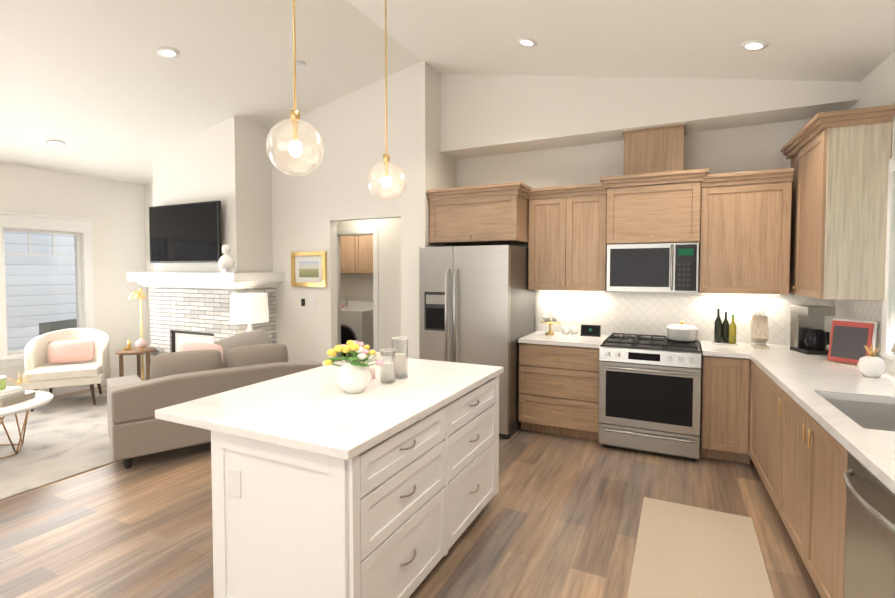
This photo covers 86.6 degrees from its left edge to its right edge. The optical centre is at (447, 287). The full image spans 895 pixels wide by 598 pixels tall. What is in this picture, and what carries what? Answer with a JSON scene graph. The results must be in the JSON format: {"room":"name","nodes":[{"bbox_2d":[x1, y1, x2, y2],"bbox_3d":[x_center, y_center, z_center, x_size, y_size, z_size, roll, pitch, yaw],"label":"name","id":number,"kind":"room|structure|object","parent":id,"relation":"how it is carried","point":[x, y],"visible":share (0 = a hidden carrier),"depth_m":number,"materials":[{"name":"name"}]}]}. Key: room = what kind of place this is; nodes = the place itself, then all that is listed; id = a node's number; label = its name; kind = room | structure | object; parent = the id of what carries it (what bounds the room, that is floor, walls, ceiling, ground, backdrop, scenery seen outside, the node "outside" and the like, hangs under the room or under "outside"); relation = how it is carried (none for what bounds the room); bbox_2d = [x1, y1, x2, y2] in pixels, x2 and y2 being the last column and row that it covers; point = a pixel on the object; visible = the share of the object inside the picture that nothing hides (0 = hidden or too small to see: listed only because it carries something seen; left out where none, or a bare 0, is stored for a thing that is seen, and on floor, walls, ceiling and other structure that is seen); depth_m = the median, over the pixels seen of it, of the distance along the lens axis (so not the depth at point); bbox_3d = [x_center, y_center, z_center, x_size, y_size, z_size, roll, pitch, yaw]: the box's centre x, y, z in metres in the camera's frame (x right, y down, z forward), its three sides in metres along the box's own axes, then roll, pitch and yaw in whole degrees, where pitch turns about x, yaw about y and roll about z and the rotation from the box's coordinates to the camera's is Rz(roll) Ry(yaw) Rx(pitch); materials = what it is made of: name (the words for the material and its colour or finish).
{"room":"kitchen and living room","nodes":[
{"label":"kitchen and living room","id":0,"kind":"room"},
{"bbox_2d":[0,162,147,389],"bbox_3d":[-5.972,-0.026,3.975,0.150,2.900,6.970,1,2,26],"label":"wall","id":1,"kind":"structure","parent":0,"point":[115,210],"depth_m":6.47,"materials":[{"name":"white paint"}]},
{"bbox_2d":[0,211,93,368],"bbox_3d":[-5.370,0.041,5.086,0.190,1.810,2.850,1,2,26],"label":"window","id":2,"kind":"structure","parent":1,"relation":"in","point":[80,229],"depth_m":5.92,"materials":[{"name":"white plastic"}]},
{"bbox_2d":[39,370,145,395],"bbox_3d":[-5.918,1.374,3.946,0.016,0.105,6.820,1,2,26],"label":"baseboard","id":3,"kind":"structure","parent":1,"relation":"attached to","point":[61,390],"depth_m":6.14,"materials":[{"name":"white"}]},
{"bbox_2d":[0,0,420,184],"bbox_3d":[-3.920,-1.828,2.833,4.785,1.019,7.090,1,2,26],"label":"ceiling","id":4,"kind":"structure","parent":0,"point":[102,89],"depth_m":4.34,"materials":[{"name":"white paint"}]},
{"bbox_2d":[46,140,65,145],"bbox_3d":[-4.303,-1.588,5.215,0.168,0.038,0.170,1,2,26],"label":"recessed light","id":5,"kind":"object","parent":4,"relation":"in","point":[55,142],"visible":1,"depth_m":5.21,"materials":[{"name":"white"}]},
{"bbox_2d":[157,47,179,58],"bbox_3d":[-2.358,-1.982,4.009,0.168,0.038,0.170,1,2,26],"label":"recessed light","id":6,"kind":"object","parent":4,"relation":"in","point":[168,52],"visible":1,"depth_m":4.00,"materials":[{"name":"white"}]},
{"bbox_2d":[296,61,305,70],"bbox_3d":[-1.404,-2.108,4.512,0.124,0.056,0.120,1,2,26],"label":"smoke detector","id":7,"kind":"object","parent":4,"relation":"attached to","point":[300,65],"visible":0.75,"depth_m":4.49,"materials":[{"name":"white plastic"}]},
{"bbox_2d":[152,116,272,351],"bbox_3d":[-2.929,-0.311,5.923,1.480,3.336,0.530,1,2,26],"label":"wall","id":8,"kind":"structure","parent":0,"point":[227,163],"depth_m":5.57,"materials":[{"name":"white paint"}]},
{"bbox_2d":[149,200,221,262],"bbox_3d":[-3.091,-0.638,5.628,1.240,0.690,0.122,1,2,26],"label":"tv","id":9,"kind":"object","parent":8,"relation":"attached to","point":[186,233],"visible":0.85,"depth_m":5.54,"materials":[{"name":"black"}]},
{"bbox_2d":[149,287,275,357],"bbox_3d":[-2.939,0.671,5.937,1.570,1.370,0.575,1,2,26],"label":"fireplace surround","id":10,"kind":"structure","parent":8,"relation":"attached to","point":[204,310],"depth_m":5.70,"materials":[{"name":"white brick"}]},
{"bbox_2d":[172,330,213,352],"bbox_3d":[-3.046,0.834,5.725,0.800,0.620,0.040,1,2,26],"label":"fireplace insert","id":11,"kind":"object","parent":10,"relation":"in","point":[184,332],"visible":0.12,"depth_m":5.79,"materials":[{"name":"grey metal"}]},
{"bbox_2d":[127,272,285,288],"bbox_3d":[-2.977,-0.098,5.833,1.910,0.175,0.743,1,2,26],"label":"mantel shelf","id":12,"kind":"object","parent":10,"relation":"on","point":[219,280],"visible":1,"depth_m":5.46,"materials":[{"name":"white wood"}]},
{"bbox_2d":[218,244,234,272],"bbox_3d":[-2.413,-0.320,5.183,0.170,0.312,0.170,1,2,26],"label":"vase","id":13,"kind":"object","parent":12,"relation":"on","point":[226,262],"visible":1,"depth_m":5.14,"materials":[{"name":"white ceramic"}]},
{"bbox_2d":[144,61,430,362],"bbox_3d":[-2.364,-0.518,6.000,4.820,3.743,0.120,1,2,26],"label":"wall","id":14,"kind":"structure","parent":0,"point":[310,210],"depth_m":5.31,"materials":[{"name":"white paint"}]},
{"bbox_2d":[291,251,326,286],"bbox_3d":[-1.627,-0.216,5.559,0.520,0.410,0.033,1,2,26],"label":"picture frame","id":15,"kind":"object","parent":14,"relation":"attached to","point":[308,269],"visible":0.98,"depth_m":5.55,"materials":[{"name":"gold metal"}]},
{"bbox_2d":[307,297,315,307],"bbox_3d":[-1.597,0.176,5.572,0.135,0.125,0.010,1,2,26],"label":"switch plate","id":16,"kind":"object","parent":14,"relation":"attached to","point":[311,302],"depth_m":5.57,"materials":[{"name":"white plastic"}]},
{"bbox_2d":[340,274,372,300],"bbox_3d":[-0.916,-0.005,7.702,3.470,2.600,0.120,1,2,26],"label":"wall","id":17,"kind":"structure","parent":0,"point":[356,287],"depth_m":7.93,"materials":[{"name":"white paint"}]},
{"bbox_2d":[340,235,359,273],"bbox_3d":[-1.619,-0.628,7.759,0.655,0.800,0.350,1,2,26],"label":"upper cabinet","id":18,"kind":"object","parent":17,"relation":"attached to","point":[356,254],"depth_m":7.54,"materials":[{"name":"brown wood"}]},
{"bbox_2d":[360,235,372,273],"bbox_3d":[-1.168,-0.620,7.537,0.595,0.800,0.350,1,2,26],"label":"upper cabinet","id":19,"kind":"object","parent":17,"relation":"attached to","point":[366,241],"depth_m":7.40,"materials":[{"name":"brown wood"}]},
{"bbox_2d":[337,218,400,355],"bbox_3d":[-1.565,0.120,6.252,3.350,2.450,0.100,1,2,26],"label":"wall","id":20,"kind":"structure","parent":0,"point":[389,252],"depth_m":5.77,"materials":[{"name":"white paint"}]},
{"bbox_2d":[337,227,378,361],"bbox_3d":[-1.165,0.302,6.053,0.750,2.100,0.116,1,2,26],"label":"door frame","id":21,"kind":"structure","parent":20,"relation":"attached to","point":[373,231],"depth_m":5.86,"materials":[{"name":"white wood"}]},
{"bbox_2d":[0,378,820,597],"bbox_3d":[-1.532,1.508,3.027,9.300,0.100,9.300,1,2,26],"label":"floor","id":22,"kind":"structure","parent":0,"point":[558,516],"depth_m":2.91,"materials":[{"name":"brown wood"}]},
{"bbox_2d":[0,392,115,499],"bbox_3d":[-4.070,1.413,4.152,2.650,0.010,3.080,1,2,26],"label":"living room rug","id":23,"kind":"object","parent":22,"relation":"on","point":[66,437],"visible":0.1,"depth_m":4.28,"materials":[{"name":"beige carpet"}]},
{"bbox_2d":[0,390,53,458],"bbox_3d":[-3.911,1.194,3.983,0.940,0.438,0.940,1,2,26],"label":"coffee table","id":24,"kind":"object","parent":23,"relation":"on","point":[41,398],"visible":0.79,"depth_m":4.02,"materials":[{"name":"white stone"}]},
{"bbox_2d":[0,371,34,407],"bbox_3d":[-3.853,0.863,4.074,0.595,0.215,0.555,1,2,26],"label":"decor","id":25,"kind":"object","parent":24,"relation":"on","point":[9,396],"visible":1,"depth_m":4.02,"materials":[{"name":"white paper"}]},
{"bbox_2d":[20,328,110,411],"bbox_3d":[-4.445,0.934,5.572,0.951,0.847,0.963,1,2,26],"label":"armchair","id":26,"kind":"object","parent":23,"relation":"on","point":[45,374],"visible":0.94,"depth_m":5.48,"materials":[{"name":"white fabric"}]},
{"bbox_2d":[47,340,94,363],"bbox_3d":[-4.504,0.765,5.682,0.460,0.262,0.140,-1,2,-27],"label":"armchair pillow","id":27,"kind":"object","parent":26,"relation":"on","point":[69,351],"visible":1,"depth_m":5.64,"materials":[{"name":"pink fabric"}]},
{"bbox_2d":[115,347,155,380],"bbox_3d":[-3.816,1.054,5.822,0.420,0.588,0.420,1,2,26],"label":"side table","id":28,"kind":"object","parent":22,"relation":"on","point":[147,351],"visible":0.52,"depth_m":5.78,"materials":[{"name":"brown wood"}]},
{"bbox_2d":[123,338,147,350],"bbox_3d":[-3.794,0.685,5.798,0.230,0.150,0.200,1,2,26],"label":"decor","id":29,"kind":"object","parent":28,"relation":"on","point":[141,344],"visible":1,"depth_m":5.78,"materials":[{"name":"gold metal"}]},
{"bbox_2d":[129,288,146,378],"bbox_3d":[-3.995,0.672,6.181,0.430,1.328,0.390,1,2,26],"label":"floor lamp","id":30,"kind":"object","parent":22,"relation":"on","point":[140,294],"visible":0.71,"depth_m":6.25,"materials":[{"name":"gold metal"}]},
{"bbox_2d":[107,329,322,468],"bbox_3d":[-2.125,0.914,4.458,1.720,0.962,0.895,-2,3,-38],"label":"sofa","id":31,"kind":"object","parent":22,"relation":"on","point":[188,371],"visible":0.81,"depth_m":3.96,"materials":[{"name":"grey fabric"}]},
{"bbox_2d":[211,375,498,597],"bbox_3d":[-0.334,1.026,2.599,0.774,0.889,1.590,1,2,26],"label":"kitchen island","id":32,"kind":"object","parent":22,"relation":"on","point":[394,515],"visible":0.81,"depth_m":1.97,"materials":[{"name":"white wood"}]},
{"bbox_2d":[155,355,502,459],"bbox_3d":[-0.481,0.560,2.652,1.097,0.038,1.635,1,2,26],"label":"island countertop","id":33,"kind":"structure","parent":32,"relation":"on","point":[318,410],"depth_m":2.22,"materials":[{"name":"stone"}]},
{"bbox_2d":[322,340,382,393],"bbox_3d":[-0.490,0.409,2.510,0.332,0.270,0.294,1,2,26],"label":"flower vase","id":34,"kind":"object","parent":33,"relation":"on","point":[354,375],"visible":1,"depth_m":2.44,"materials":[{"name":"white ceramic"}]},
{"bbox_2d":[370,367,374,379],"bbox_3d":[-0.452,0.502,2.790,0.056,0.065,0.056,1,2,26],"label":"votive","id":35,"kind":"object","parent":33,"relation":"on","point":[372,369],"visible":0.5,"depth_m":2.77,"materials":[{"name":"pink ceramic"}]},
{"bbox_2d":[380,348,394,383],"bbox_3d":[-0.338,0.445,2.691,0.089,0.187,0.089,1,2,26],"label":"candle holder","id":36,"kind":"object","parent":33,"relation":"on","point":[387,374],"visible":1,"depth_m":2.67,"materials":[{"name":"clear glass"}]},
{"bbox_2d":[391,337,407,378],"bbox_3d":[-0.283,0.415,2.813,0.101,0.237,0.101,1,2,26],"label":"candle holder","id":37,"kind":"object","parent":33,"relation":"on","point":[400,366],"visible":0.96,"depth_m":2.78,"materials":[{"name":"clear glass"}]},
{"bbox_2d":[341,300,373,360],"bbox_3d":[-1.749,0.761,7.645,1.410,1.068,0.725,1,2,26],"label":"washer","id":38,"kind":"object","parent":22,"relation":"on","point":[356,320],"visible":0.19,"depth_m":7.15,"materials":[{"name":"white plastic"}]},
{"bbox_2d":[419,245,534,437],"bbox_3d":[0.312,0.487,4.893,0.930,1.788,0.941,1,2,26],"label":"fridge","id":39,"kind":"object","parent":22,"relation":"on","point":[476,304],"visible":0.62,"depth_m":4.50,"materials":[{"name":"silver metal"}]},
{"bbox_2d":[519,343,599,440],"bbox_3d":[1.167,0.961,4.709,0.760,0.872,0.655,1,2,26],"label":"base cabinet","id":40,"kind":"object","parent":22,"relation":"on","point":[558,390],"depth_m":4.42,"materials":[{"name":"brown wood"}]},
{"bbox_2d":[599,333,700,459],"bbox_3d":[1.829,0.941,4.287,0.784,0.944,0.776,1,2,26],"label":"range","id":41,"kind":"object","parent":22,"relation":"on","point":[649,394],"visible":0.98,"depth_m":3.98,"materials":[{"name":"silver metal"}]},
{"bbox_2d":[664,321,699,340],"bbox_3d":[2.105,0.386,4.264,0.290,0.165,0.256,1,2,26],"label":"pot","id":42,"kind":"object","parent":41,"relation":"on","point":[681,331],"visible":1,"depth_m":4.17,"materials":[{"name":"white ceramic"}]},
{"bbox_2d":[627,497,773,597],"bbox_3d":[1.353,1.468,2.558,0.630,0.011,1.270,1,2,26],"label":"kitchen mat","id":43,"kind":"object","parent":22,"relation":"on","point":[683,551],"visible":0.96,"depth_m":2.58,"materials":[{"name":"beige fabric"}]},
{"bbox_2d":[700,352,750,463],"bbox_3d":[2.389,0.982,4.108,0.355,0.872,0.655,1,2,26],"label":"base cabinet","id":44,"kind":"object","parent":22,"relation":"on","point":[725,381],"depth_m":3.83,"materials":[{"name":"brown wood"}]},
{"bbox_2d":[518,331,828,358],"bbox_3d":[1.968,0.519,4.294,2.550,0.040,0.666,1,2,26],"label":"countertop","id":45,"kind":"structure","parent":44,"relation":"on","point":[739,350],"depth_m":4.20,"materials":[{"name":"stone"}]},
{"bbox_2d":[540,311,559,334],"bbox_3d":[1.049,0.359,4.848,0.200,0.240,0.200,1,2,26],"label":"cake stand","id":46,"kind":"object","parent":45,"relation":"on","point":[550,322],"visible":1,"depth_m":4.83,"materials":[{"name":"gold metal"}]},
{"bbox_2d":[562,326,577,333],"bbox_3d":[1.258,0.437,4.886,0.161,0.080,0.076,0,2,-2],"label":"mugs","id":47,"kind":"object","parent":45,"relation":"on","point":[565,329],"visible":1,"depth_m":4.86,"materials":[{"name":"white ceramic"}]},
{"bbox_2d":[580,324,600,336],"bbox_3d":[1.432,0.429,4.740,0.190,0.115,0.075,1,2,26],"label":"smart display","id":48,"kind":"object","parent":45,"relation":"on","point":[591,330],"visible":1,"depth_m":4.72,"materials":[{"name":"black plastic"}]},
{"bbox_2d":[712,308,737,345],"bbox_3d":[2.462,0.344,4.206,0.200,0.315,0.200,1,2,26],"label":"oil bottles","id":49,"kind":"object","parent":45,"relation":"on","point":[725,333],"visible":1,"depth_m":4.20,"materials":[{"name":"green glass"}]},
{"bbox_2d":[750,307,768,348],"bbox_3d":[2.671,0.341,4.060,0.110,0.331,0.245,1,2,26],"label":"knife block","id":50,"kind":"object","parent":45,"relation":"on","point":[759,329],"visible":1,"depth_m":4.03,"materials":[{"name":"beige wood"}]},
{"bbox_2d":[790,305,835,354],"bbox_3d":[2.906,0.331,3.781,0.200,0.370,0.227,0,2,6],"label":"coffee maker","id":51,"kind":"object","parent":45,"relation":"on","point":[809,334],"visible":1,"depth_m":3.76,"materials":[{"name":"black"}]},
{"bbox_2d":[749,360,831,508],"bbox_3d":[2.491,1.017,3.121,0.695,0.872,1.094,1,2,24],"label":"base cabinet","id":52,"kind":"object","parent":22,"relation":"on","point":[771,408],"depth_m":3.13,"materials":[{"name":"brown wood"}]},
{"bbox_2d":[750,354,894,494],"bbox_3d":[2.074,0.701,2.172,0.706,0.256,3.090,1,2,24],"label":"countertop","id":53,"kind":"structure","parent":52,"relation":"on","point":[851,410],"depth_m":2.50,"materials":[{"name":"stone"}]},
{"bbox_2d":[820,318,877,367],"bbox_3d":[2.771,0.379,3.270,0.160,0.308,0.270,-1,2,-25],"label":"cookbook stand","id":54,"kind":"object","parent":53,"relation":"on","point":[850,340],"visible":0.88,"depth_m":3.26,"materials":[{"name":"red paper"}]},
{"bbox_2d":[857,343,886,377],"bbox_3d":[2.599,0.441,2.907,0.136,0.210,0.136,1,2,26],"label":"pineapple vase","id":55,"kind":"object","parent":53,"relation":"on","point":[872,365],"visible":1,"depth_m":2.87,"materials":[{"name":"white ceramic"}]},
{"bbox_2d":[777,428,848,597],"bbox_3d":[2.087,1.171,2.206,0.695,0.628,1.048,1,2,24],"label":"base cabinet","id":56,"kind":"object","parent":22,"relation":"on","point":[798,454],"depth_m":2.22,"materials":[{"name":"brown wood"}]},
{"bbox_2d":[843,452,894,597],"bbox_3d":[1.677,1.026,1.473,0.668,0.772,0.606,1,2,24],"label":"dishwasher","id":57,"kind":"object","parent":56,"relation":"in","point":[869,570],"visible":0.96,"depth_m":1.65,"materials":[{"name":"silver metal"}]},
{"bbox_3d":[-2.169,1.050,5.227,0.320,0.658,0.320,1,2,26],"label":"table lamp","id":58,"kind":"object","parent":22,"relation":"on","visible":0},
{"bbox_2d":[230,293,268,331],"bbox_3d":[-2.169,0.393,5.205,0.400,0.655,0.400,1,2,26],"label":"table lamp","id":59,"kind":"object","parent":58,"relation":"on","point":[249,309],"visible":0.71,"depth_m":5.04,"materials":[{"name":"white fabric"}]},
{"bbox_2d":[431,66,455,246],"bbox_3d":[0.241,-0.535,5.970,0.120,3.780,2.130,1,2,26],"label":"wall","id":60,"kind":"structure","parent":0,"point":[443,170],"depth_m":5.10,"materials":[{"name":"white paint"}]},
{"bbox_2d":[347,0,894,81],"bbox_3d":[0.323,-1.805,1.161,4.305,0.948,7.840,1,2,26],"label":"ceiling","id":61,"kind":"structure","parent":0,"point":[832,40],"depth_m":3.52,"materials":[{"name":"white paint"}]},
{"bbox_2d":[266,0,323,175],"bbox_3d":[-0.723,-1.301,2.236,0.264,1.536,0.264,1,2,26],"label":"pendant light","id":62,"kind":"object","parent":61,"relation":"hanging from","point":[295,148],"visible":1,"depth_m":2.24,"materials":[{"name":"clear glass"}]},
{"bbox_2d":[366,0,405,201],"bbox_3d":[-0.404,-1.346,3.124,0.264,1.549,0.264,1,2,26],"label":"pendant light","id":63,"kind":"object","parent":61,"relation":"hanging from","point":[386,180],"visible":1,"depth_m":3.12,"materials":[{"name":"clear glass"}]},
{"bbox_2d":[517,38,536,46],"bbox_3d":[0.655,-2.029,3.926,0.168,0.039,0.170,1,2,26],"label":"recessed light","id":64,"kind":"object","parent":61,"relation":"in","point":[527,42],"visible":1,"depth_m":3.92,"materials":[{"name":"white"}]},
{"bbox_2d":[740,40,767,50],"bbox_3d":[2.141,-1.690,3.315,0.168,0.039,0.170,1,2,26],"label":"recessed light","id":65,"kind":"object","parent":61,"relation":"in","point":[754,45],"visible":1,"depth_m":3.31,"materials":[{"name":"white"}]},
{"bbox_2d":[456,119,833,344],"bbox_3d":[1.740,-0.495,4.814,3.830,3.780,0.120,1,2,26],"label":"wall","id":66,"kind":"structure","parent":0,"point":[743,149],"depth_m":4.78,"materials":[{"name":"white paint"}]},
{"bbox_2d":[428,191,529,245],"bbox_3d":[0.384,-0.690,5.021,0.950,0.445,0.686,1,2,26],"label":"upper cabinet","id":67,"kind":"object","parent":66,"relation":"attached to","point":[496,219],"depth_m":4.71,"materials":[{"name":"brown wood"}]},
{"bbox_2d":[526,195,573,290],"bbox_3d":[1.091,-0.437,4.869,0.441,0.920,0.350,1,2,26],"label":"upper cabinet","id":68,"kind":"object","parent":66,"relation":"attached to","point":[551,245],"depth_m":4.71,"materials":[{"name":"brown wood"}]},
{"bbox_2d":[539,290,604,291],"bbox_3d":[1.270,0.031,4.886,0.660,0.012,0.040,1,2,26],"label":"under-cabinet light","id":69,"kind":"object","parent":68,"relation":"attached to","point":[539,290],"depth_m":4.80,"materials":[{"name":"white plastic"}]},
{"bbox_2d":[574,191,606,290],"bbox_3d":[1.376,-0.432,4.729,0.441,0.920,0.350,1,2,26],"label":"upper cabinet","id":70,"kind":"object","parent":66,"relation":"attached to","point":[590,249],"depth_m":4.55,"materials":[{"name":"brown wood"}]},
{"bbox_2d":[606,179,701,246],"bbox_3d":[1.915,-0.667,4.429,0.776,0.520,0.395,1,2,26],"label":"upper cabinet","id":71,"kind":"object","parent":66,"relation":"attached to","point":[651,213],"depth_m":4.25,"materials":[{"name":"brown wood"}]},
{"bbox_2d":[606,242,698,292],"bbox_3d":[1.905,-0.183,4.424,0.760,0.440,0.440,1,2,26],"label":"microwave","id":72,"kind":"object","parent":71,"relation":"attached to","point":[664,267],"visible":1,"depth_m":4.26,"materials":[{"name":"silver metal"}]},
{"bbox_2d":[622,123,685,182],"bbox_3d":[1.934,-1.220,4.448,0.500,0.435,0.310,1,2,26],"label":"upper cabinet","id":73,"kind":"object","parent":66,"relation":"attached to","point":[655,154],"depth_m":4.28,"materials":[{"name":"brown wood"}]},
{"bbox_2d":[537,290,833,346],"bbox_3d":[2.117,0.262,4.582,2.555,0.453,0.008,1,2,26],"label":"backsplash","id":74,"kind":"structure","parent":66,"relation":"attached to","point":[643,313],"depth_m":4.59,"materials":[{"name":"tile"}]},
{"bbox_2d":[698,179,792,294],"bbox_3d":[2.567,-0.412,4.142,0.650,0.920,0.350,1,2,26],"label":"upper cabinet","id":75,"kind":"object","parent":66,"relation":"attached to","point":[741,234],"depth_m":3.99,"materials":[{"name":"brown wood"}]},
{"bbox_2d":[703,293,777,294],"bbox_3d":[2.606,0.054,4.228,0.580,0.012,0.040,1,2,26],"label":"under-cabinet light","id":76,"kind":"object","parent":75,"relation":"attached to","point":[703,293],"depth_m":4.17,"materials":[{"name":"white plastic"}]},
{"bbox_2d":[441,74,859,158],"bbox_3d":[1.616,-1.898,4.536,3.570,0.883,0.400,1,2,26],"label":"wall","id":77,"kind":"structure","parent":0,"point":[485,115],"depth_m":4.44,"materials":[{"name":"white paint"}]},
{"bbox_2d":[848,51,894,354],"bbox_3d":[1.851,-0.007,0.579,0.140,3.100,7.720,1,2,24],"label":"wall","id":78,"kind":"structure","parent":0,"point":[877,85],"depth_m":3.15,"materials":[{"name":"white paint"}]},
{"bbox_2d":[781,105,894,299],"bbox_3d":[2.881,-0.560,3.599,0.411,1.255,1.029,1,2,24],"label":"upper cabinet","id":79,"kind":"object","parent":78,"relation":"attached to","point":[839,197],"visible":0.98,"depth_m":3.20,"materials":[{"name":"brown wood"}]},
{"bbox_2d":[834,299,894,373],"bbox_3d":[2.531,0.340,2.325,0.008,0.452,3.700,1,2,24],"label":"backsplash","id":80,"kind":"structure","parent":78,"relation":"attached to","point":[865,310],"depth_m":3.40,"materials":[{"name":"tile"}]},
{"bbox_2d":[880,157,894,360],"bbox_3d":[2.569,-0.161,2.269,0.130,1.290,1.860,1,2,24],"label":"window","id":81,"kind":"structure","parent":78,"relation":"in","point":[884,352],"depth_m":3.08,"materials":[{"name":"white plastic"}]},
{"label":"outside","id":82,"kind":"structure","parent":0,"visible":0},
{"bbox_3d":[-26.344,0.718,35.363,200.000,0.430,200.000,1,2,26],"label":"ground","id":83,"kind":"structure","parent":82,"visible":0},
{"bbox_2d":[4,231,75,350],"bbox_3d":[-3.610,-1.395,12.372,0.310,5.348,13.000,1,2,26],"label":"house","id":84,"kind":"structure","parent":83,"relation":"on","point":[19,275],"depth_m":7.04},
{"bbox_2d":[39,319,76,335],"bbox_3d":[-5.580,0.961,6.788,0.600,1.030,1.100,0,2,1],"label":"patio chair","id":85,"kind":"object","parent":83,"relation":"on","point":[55,327],"depth_m":6.42,"materials":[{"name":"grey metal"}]}
]}

